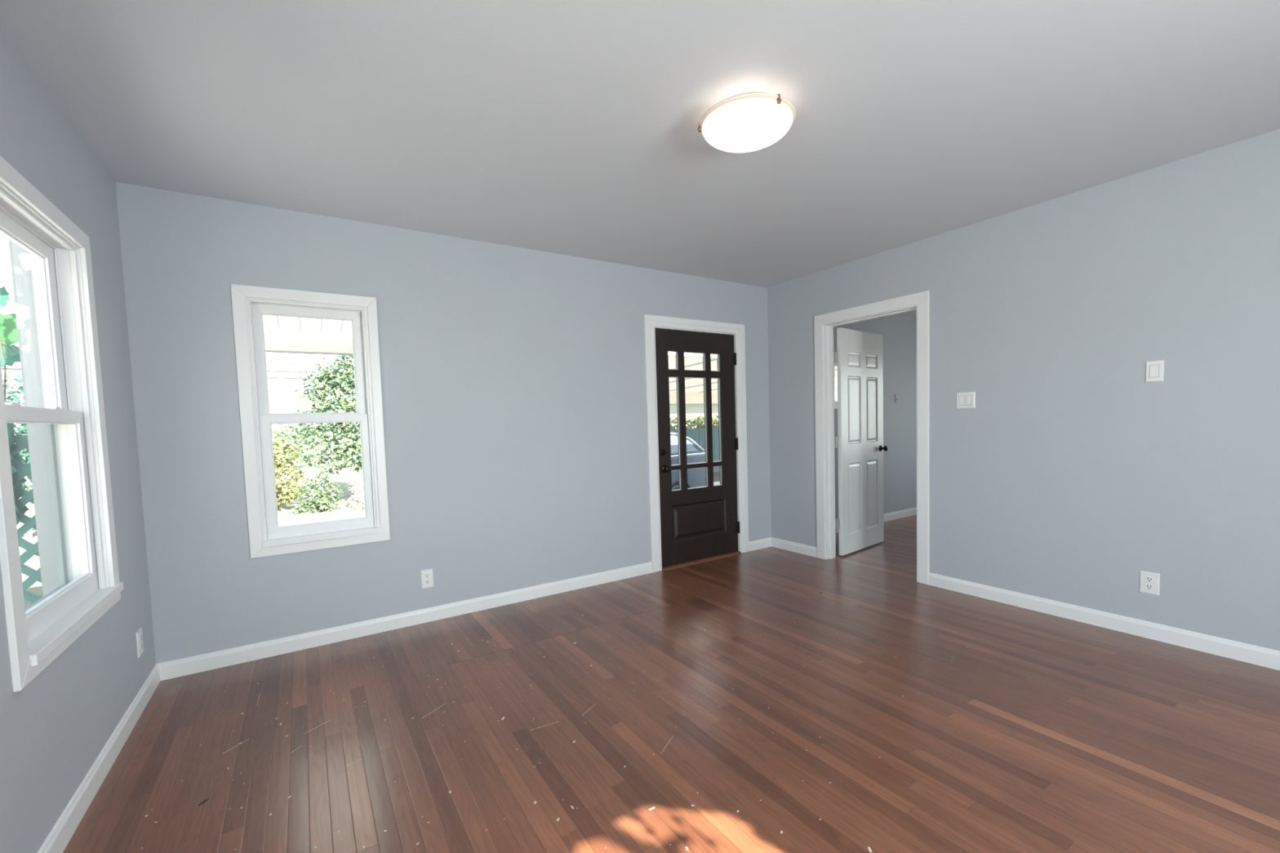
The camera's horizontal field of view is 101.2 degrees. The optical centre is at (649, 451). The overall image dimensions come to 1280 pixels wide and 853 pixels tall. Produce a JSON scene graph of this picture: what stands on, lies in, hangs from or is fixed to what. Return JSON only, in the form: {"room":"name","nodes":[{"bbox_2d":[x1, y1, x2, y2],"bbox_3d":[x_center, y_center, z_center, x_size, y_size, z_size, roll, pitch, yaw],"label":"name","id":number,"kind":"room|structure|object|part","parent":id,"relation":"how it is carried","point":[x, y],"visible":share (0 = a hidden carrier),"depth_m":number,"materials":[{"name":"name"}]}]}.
{"room":"empty living room","nodes":[
{"label":"empty living room","id":0,"kind":"room"},
{"bbox_2d":[0,27,155,852],"bbox_3d":[-1.138,0.017,0.386,0.120,2.454,5.200,-4,4,-33],"label":"wall","id":1,"kind":"structure","parent":0,"point":[53,730],"depth_m":1.88,"materials":[{"name":"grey paint"}]},
{"bbox_2d":[0,155,124,692],"bbox_3d":[-2.020,-0.103,1.706,0.176,1.468,0.931,-4,4,-33],"label":"window","id":2,"kind":"structure","parent":1,"relation":"in","point":[73,416],"depth_m":1.98,"materials":[{"name":"white paint"}]},
{"bbox_3d":[-2.047,-0.423,1.678,0.030,0.658,0.766,-4,4,-33],"label":"sash","id":3,"kind":"part","parent":2,"relation":"part of","materials":[{"name":"white plastic"}]},
{"bbox_3d":[-2.055,0.218,1.695,0.014,0.690,0.780,-4,4,-33],"label":"screen frame","id":4,"kind":"part","parent":2,"relation":"part of","materials":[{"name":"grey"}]},
{"bbox_3d":[-1.996,0.210,1.734,0.030,0.704,0.766,-4,4,-33],"label":"sash","id":5,"kind":"part","parent":2,"relation":"part of","materials":[{"name":"white plastic"}]},
{"bbox_2d":[37,663,159,852],"bbox_3d":[-1.048,1.194,0.489,0.013,0.088,5.200,-4,4,-33],"label":"baseboard","id":6,"kind":"structure","parent":1,"relation":"attached to","point":[62,832],"depth_m":1.85,"materials":[{"name":"white paint"}]},
{"bbox_2d":[135,627,143,657],"bbox_3d":[-2.345,0.880,2.419,0.009,0.117,0.080,-4,4,-33],"label":"outlet","id":7,"kind":"object","parent":1,"relation":"attached to","point":[139,634],"visible":1,"depth_m":2.41,"materials":[{"name":"white plastic"}]},
{"bbox_2d":[115,182,916,663],"bbox_3d":[0.787,0.210,4.861,8.231,3.454,0.120,-4,4,-33],"label":"wall","id":8,"kind":"structure","parent":0,"point":[513,391],"depth_m":3.34,"materials":[{"name":"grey paint"}]},
{"bbox_2d":[230,284,390,558],"bbox_3d":[-1.935,-0.170,3.046,0.682,1.460,0.176,-4,4,-33],"label":"window","id":9,"kind":"structure","parent":8,"relation":"in","point":[250,304],"depth_m":2.96,"materials":[{"name":"white paint"}]},
{"bbox_3d":[-1.957,-0.498,3.044,0.527,0.650,0.030,-4,4,-33],"label":"sash","id":10,"kind":"part","parent":9,"relation":"part of","materials":[{"name":"white plastic"}]},
{"bbox_3d":[-1.917,0.133,3.047,0.527,0.690,0.030,-4,4,-33],"label":"sash","id":11,"kind":"part","parent":9,"relation":"part of","materials":[{"name":"white plastic"}]},
{"bbox_2d":[420,568,433,589],"bbox_3d":[-1.417,0.812,3.345,0.073,0.118,0.009,-4,4,-33],"label":"outlet","id":12,"kind":"object","parent":8,"relation":"attached to","point":[427,575],"visible":1,"depth_m":3.34,"materials":[{"name":"white plastic"}]},
{"bbox_2d":[156,537,771,680],"bbox_3d":[-0.656,0.994,3.854,4.391,0.088,0.013,-4,4,-33],"label":"baseboard","id":13,"kind":"structure","parent":8,"relation":"attached to","point":[232,656],"depth_m":3.21,"materials":[{"name":"white paint"}]},
{"bbox_2d":[644,314,749,573],"bbox_3d":[0.415,-0.079,4.567,1.082,2.086,0.183,-4,4,-33],"label":"door","id":14,"kind":"structure","parent":8,"relation":"in","point":[689,526],"depth_m":4.54,"materials":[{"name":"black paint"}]},
{"bbox_3d":[0.138,0.146,4.324,0.064,0.064,0.071,-4,4,-33],"label":"knob","id":15,"kind":"part","parent":14,"relation":"part of","materials":[{"name":"brown metal"}]},
{"bbox_3d":[0.427,0.596,4.597,0.591,0.308,0.042,-4,4,-33],"label":"raised panel","id":16,"kind":"part","parent":14,"relation":"part of","materials":[{"name":"brown wood"}]},
{"bbox_2d":[833,363,837,408],"bbox_3d":[2.153,-0.732,5.693,0.695,0.540,0.085,-4,4,-33],"label":"window","id":17,"kind":"structure","parent":8,"relation":"in","point":[834,364],"depth_m":5.50,"materials":[{"name":"white paint"}]},
{"bbox_2d":[835,506,916,532],"bbox_3d":[2.719,0.769,6.082,3.490,0.088,0.013,-4,4,-33],"label":"baseboard","id":18,"kind":"structure","parent":8,"relation":"attached to","point":[909,512],"depth_m":6.23,"materials":[{"name":"white paint"}]},
{"bbox_2d":[894,394,898,403],"bbox_3d":[2.886,-0.611,6.141,0.070,0.105,0.014,-4,4,-33],"label":"blank plate","id":19,"kind":"object","parent":8,"relation":"attached to","point":[896,396],"visible":1,"depth_m":6.14,"materials":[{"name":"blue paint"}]},
{"bbox_2d":[0,0,1279,288],"bbox_3d":[0.674,-1.456,1.533,4.566,0.250,5.440,-4,4,-33],"label":"ceiling","id":20,"kind":"structure","parent":0,"point":[567,127],"depth_m":2.03,"materials":[{"name":"white paint"}]},
{"bbox_2d":[697,92,795,152],"bbox_3d":[0.381,-1.286,2.063,0.374,0.130,0.379,-4,4,-33],"label":"ceiling lamp","id":21,"kind":"object","parent":20,"relation":"attached to","point":[747,122],"visible":1,"depth_m":1.98,"materials":[{"name":"white glass"}]},
{"bbox_2d":[62,515,1279,852],"bbox_3d":[2.279,1.091,2.690,8.231,0.150,5.440,-4,4,-33],"label":"floor","id":22,"kind":"structure","parent":0,"point":[1044,733],"depth_m":2.07,"materials":[{"name":"brown wood"}]},
{"bbox_2d":[198,798,208,805],"bbox_3d":[-1.500,1.178,1.766,0.011,0.003,0.032,-2,3,-4],"label":"chip","id":23,"kind":"object","parent":22,"relation":"on","point":[206,800],"visible":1,"depth_m":1.77,"materials":[{"name":"grey"}]},
{"bbox_2d":[141,571,967,852],"bbox_3d":[0.079,1.088,2.550,3.863,0.002,2.386,-4,4,-33],"label":"paint flecks","id":24,"kind":"object","parent":22,"relation":"on","point":[535,802],"visible":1,"depth_m":1.89,"materials":[{"name":"beige paint"}]},
{"bbox_2d":[897,310,916,316],"bbox_3d":[4.104,-1.657,3.799,3.665,0.304,5.440,-4,4,-33],"label":"ceiling","id":25,"kind":"structure","parent":0,"point":[911,313],"depth_m":6.12,"materials":[{"name":"white paint"}]},
{"bbox_2d":[767,128,1279,650],"bbox_3d":[2.631,0.266,2.893,0.110,3.454,5.200,-4,4,-33],"label":"wall","id":26,"kind":"structure","parent":0,"point":[1070,475],"depth_m":2.92,"materials":[{"name":"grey paint"}]},
{"bbox_2d":[813,290,928,584],"bbox_3d":[2.076,-0.122,4.415,0.935,2.090,1.035,-4,4,-33],"label":"door","id":27,"kind":"structure","parent":26,"relation":"in","point":[858,357],"depth_m":4.55,"materials":[{"name":"white paint"}]},
{"bbox_3d":[1.807,-0.367,4.680,0.230,0.595,0.035,-4,4,-40],"label":"panel","id":28,"kind":"part","parent":27,"relation":"part of","materials":[{"name":"white paint"}]},
{"bbox_3d":[1.794,-0.811,4.655,0.230,0.125,0.035,-4,4,-40],"label":"panel","id":29,"kind":"part","parent":27,"relation":"part of","materials":[{"name":"white paint"}]},
{"bbox_3d":[1.830,0.416,4.724,0.230,0.627,0.035,-4,4,-40],"label":"panel","id":30,"kind":"part","parent":27,"relation":"part of","materials":[{"name":"white paint"}]},
{"bbox_3d":[2.050,-0.385,4.887,0.210,0.595,0.035,-4,4,-40],"label":"panel","id":31,"kind":"part","parent":27,"relation":"part of","materials":[{"name":"white paint"}]},
{"bbox_3d":[2.037,-0.830,4.862,0.210,0.125,0.035,-4,4,-40],"label":"panel","id":32,"kind":"part","parent":27,"relation":"part of","materials":[{"name":"white paint"}]},
{"bbox_3d":[2.073,0.397,4.931,0.210,0.627,0.035,-4,4,-40],"label":"panel","id":33,"kind":"part","parent":27,"relation":"part of","materials":[{"name":"white paint"}]},
{"bbox_3d":[2.179,-0.028,5.008,0.059,0.059,0.166,-4,4,-40],"label":"knob","id":34,"kind":"part","parent":27,"relation":"part of","materials":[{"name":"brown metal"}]},
{"bbox_2d":[956,391,975,408],"bbox_3d":[2.109,-0.340,3.513,0.010,0.107,0.116,-4,4,-33],"label":"light switch","id":35,"kind":"object","parent":26,"relation":"attached to","point":[964,400],"visible":1,"depth_m":3.51,"materials":[{"name":"white plastic"}]},
{"bbox_2d":[771,537,1279,670],"bbox_3d":[2.600,0.951,2.897,0.013,0.088,5.200,-4,4,-33],"label":"baseboard","id":36,"kind":"structure","parent":26,"relation":"attached to","point":[1237,651],"depth_m":2.94,"materials":[{"name":"white paint"}]},
{"bbox_2d":[1139,570,1159,595],"bbox_3d":[2.654,0.701,2.793,0.009,0.117,0.078,-4,4,-33],"label":"outlet","id":37,"kind":"object","parent":26,"relation":"attached to","point":[1149,582],"visible":1,"depth_m":2.79,"materials":[{"name":"white plastic"}]},
{"bbox_2d":[1145,584,1153,589],"bbox_3d":[2.654,0.720,2.793,0.004,0.027,0.033,-4,4,-33],"label":"receptacle","id":38,"kind":"object","parent":37,"relation":"attached to","point":[1147,586],"depth_m":2.79,"materials":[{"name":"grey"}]},
{"bbox_2d":[1145,577,1153,582],"bbox_3d":[2.652,0.681,2.791,0.004,0.027,0.033,-4,4,-33],"label":"receptacle","id":39,"kind":"object","parent":37,"relation":"attached to","point":[1147,579],"depth_m":2.79,"materials":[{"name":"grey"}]},
{"bbox_2d":[1145,360,1164,382],"bbox_3d":[2.620,-0.415,2.731,0.010,0.108,0.069,-4,4,-33],"label":"light switch","id":40,"kind":"object","parent":26,"relation":"attached to","point":[1154,370],"visible":1,"depth_m":2.73,"materials":[{"name":"white plastic"}]},
{"label":"outside","id":41,"kind":"structure","parent":0,"visible":0},
{"bbox_2d":[17,422,719,608],"bbox_3d":[1.186,1.414,5.098,500.000,0.300,500.000,-4,4,-33],"label":"ground","id":42,"kind":"structure","parent":41,"point":[344,477],"depth_m":12.85,"materials":[{"name":"grey concrete"}]},
{"bbox_2d":[0,286,29,524],"bbox_3d":[-5.008,0.162,3.457,1.336,2.751,0.266,-4,4,-33],"label":"climbing vine","id":43,"kind":"object","parent":42,"relation":"on","point":[9,354],"visible":0.41,"depth_m":3.77,"materials":[{"name":"green plant"}]},
{"bbox_3d":[-4.646,0.133,3.778,0.234,2.751,0.033,-4,4,-31],"label":"stem","id":44,"kind":"part","parent":43,"relation":"part of","materials":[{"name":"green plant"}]},
{"bbox_2d":[2,372,32,489],"bbox_3d":[-16.245,-0.530,12.564,4.267,3.790,2.655,-4,4,-33],"label":"tree","id":45,"kind":"object","parent":42,"relation":"on","point":[21,431],"visible":0.09,"depth_m":12.94,"materials":[{"name":"green plant"}]},
{"bbox_2d":[17,497,32,538],"bbox_3d":[-10.731,1.056,8.026,3.400,0.790,0.060,-4,4,-33],"label":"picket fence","id":46,"kind":"object","parent":42,"relation":"on","point":[28,535],"visible":0.05,"depth_m":8.46,"materials":[{"name":"white wood"}]},
{"bbox_2d":[10,435,43,604],"bbox_3d":[-4.994,0.732,3.532,1.292,1.638,0.032,-4,4,-33],"label":"lattice panel","id":47,"kind":"object","parent":42,"relation":"on","point":[21,442],"visible":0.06,"depth_m":3.82,"materials":[{"name":"teal paint"}]},
{"bbox_2d":[8,239,59,596],"bbox_3d":[-4.365,-0.191,3.864,0.310,3.370,0.220,-4,4,-33],"label":"porch column","id":48,"kind":"structure","parent":42,"relation":"on","point":[20,259],"depth_m":3.75,"materials":[{"name":"grey wood"}]},
{"bbox_2d":[272,432,309,511],"bbox_3d":[-7.659,0.492,10.598,1.351,1.720,0.941,-2,3,-3],"label":"shrub","id":49,"kind":"object","parent":42,"relation":"on","point":[279,456],"visible":0.42,"depth_m":10.61,"materials":[{"name":"green plant"}]},
{"bbox_2d":[271,423,323,467],"bbox_3d":[-17.059,-0.540,21.766,6.604,3.095,2.236,-4,4,-33],"label":"tree","id":50,"kind":"object","parent":42,"relation":"on","point":[293,436],"visible":0.09,"depth_m":22.66,"materials":[{"name":"green plant"}]},
{"bbox_2d":[262,315,353,355],"bbox_3d":[-2.424,0.091,4.233,2.420,2.652,2.375,-4,4,-33],"label":"porch roof","id":51,"kind":"structure","parent":42,"relation":"on","point":[288,335],"depth_m":4.58,"materials":[{"name":"white wood"}]},
{"bbox_2d":[289,471,343,515],"bbox_3d":[-6.561,0.913,10.358,0.949,1.100,0.634,-4,4,-33],"label":"shrub","id":52,"kind":"object","parent":42,"relation":"on","point":[325,503],"visible":0.84,"depth_m":10.31,"materials":[{"name":"green plant"}]},
{"bbox_2d":[287,355,363,503],"bbox_3d":[-6.214,-0.767,11.244,2.573,3.828,2.047,-4,4,-33],"label":"broadleaf tree","id":53,"kind":"object","parent":42,"relation":"on","point":[351,453],"visible":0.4,"depth_m":10.61,"materials":[{"name":"green plant"}]},
{"bbox_2d":[342,473,364,511],"bbox_3d":[-5.631,0.957,10.776,1.062,1.165,1.243,-1,3,16],"label":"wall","id":54,"kind":"structure","parent":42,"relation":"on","point":[358,489],"depth_m":10.56,"materials":[{"name":"white"}]},
{"bbox_2d":[670,414,718,429],"bbox_3d":[1.056,-0.262,16.465,7.744,1.782,0.872,-4,4,-33],"label":"hedge","id":55,"kind":"object","parent":42,"relation":"on","point":[699,424],"visible":0.06,"depth_m":16.55,"materials":[{"name":"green plant"}]},
{"bbox_2d":[670,426,719,470],"bbox_3d":[0.855,-0.006,15.546,6.700,1.344,0.065,-4,4,-33],"label":"fence","id":56,"kind":"object","parent":42,"relation":"on","point":[697,434],"visible":0.09,"depth_m":16.02,"materials":[{"name":"wood"}]},
{"bbox_2d":[713,471,719,485],"bbox_3d":[2.844,0.816,11.935,12.050,0.030,7.200,-4,4,-33],"label":"driveway","id":57,"kind":"structure","parent":42,"relation":"on","point":[716,474],"depth_m":13.86,"materials":[{"name":"concrete"}]},
{"bbox_2d":[670,432,706,490],"bbox_3d":[-1.237,0.436,8.089,4.399,1.400,1.764,-4,4,-33],"label":"parked car","id":58,"kind":"object","parent":57,"relation":"on","point":[695,453],"visible":0.06,"depth_m":8.33,"materials":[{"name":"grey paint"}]},
{"bbox_2d":[667,351,837,413],"bbox_3d":[2.491,-0.525,12.288,11.700,2.628,5.740,-4,4,-33],"label":"carport","id":59,"kind":"object","parent":57,"relation":"on","point":[694,387],"visible":0.02,"depth_m":13.10,"materials":[{"name":"beige"}]},
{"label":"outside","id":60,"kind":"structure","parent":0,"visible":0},
{"bbox_2d":[1,368,315,379],"bbox_3d":[-11.644,-3.200,20.431,48.002,0.894,0.052,-4,4,-33],"label":"utility wire","id":61,"kind":"object","parent":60,"point":[2,368],"visible":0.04,"depth_m":19.13,"materials":[{"name":"grey"}]},
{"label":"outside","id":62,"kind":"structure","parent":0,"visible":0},
{"bbox_2d":[278,510,364,526],"bbox_3d":[-4.658,1.232,8.570,4.100,0.020,3.850,-4,4,-33],"label":"path","id":63,"kind":"structure","parent":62,"point":[292,521],"depth_m":9.49,"materials":[{"name":"concrete"}]}
]}

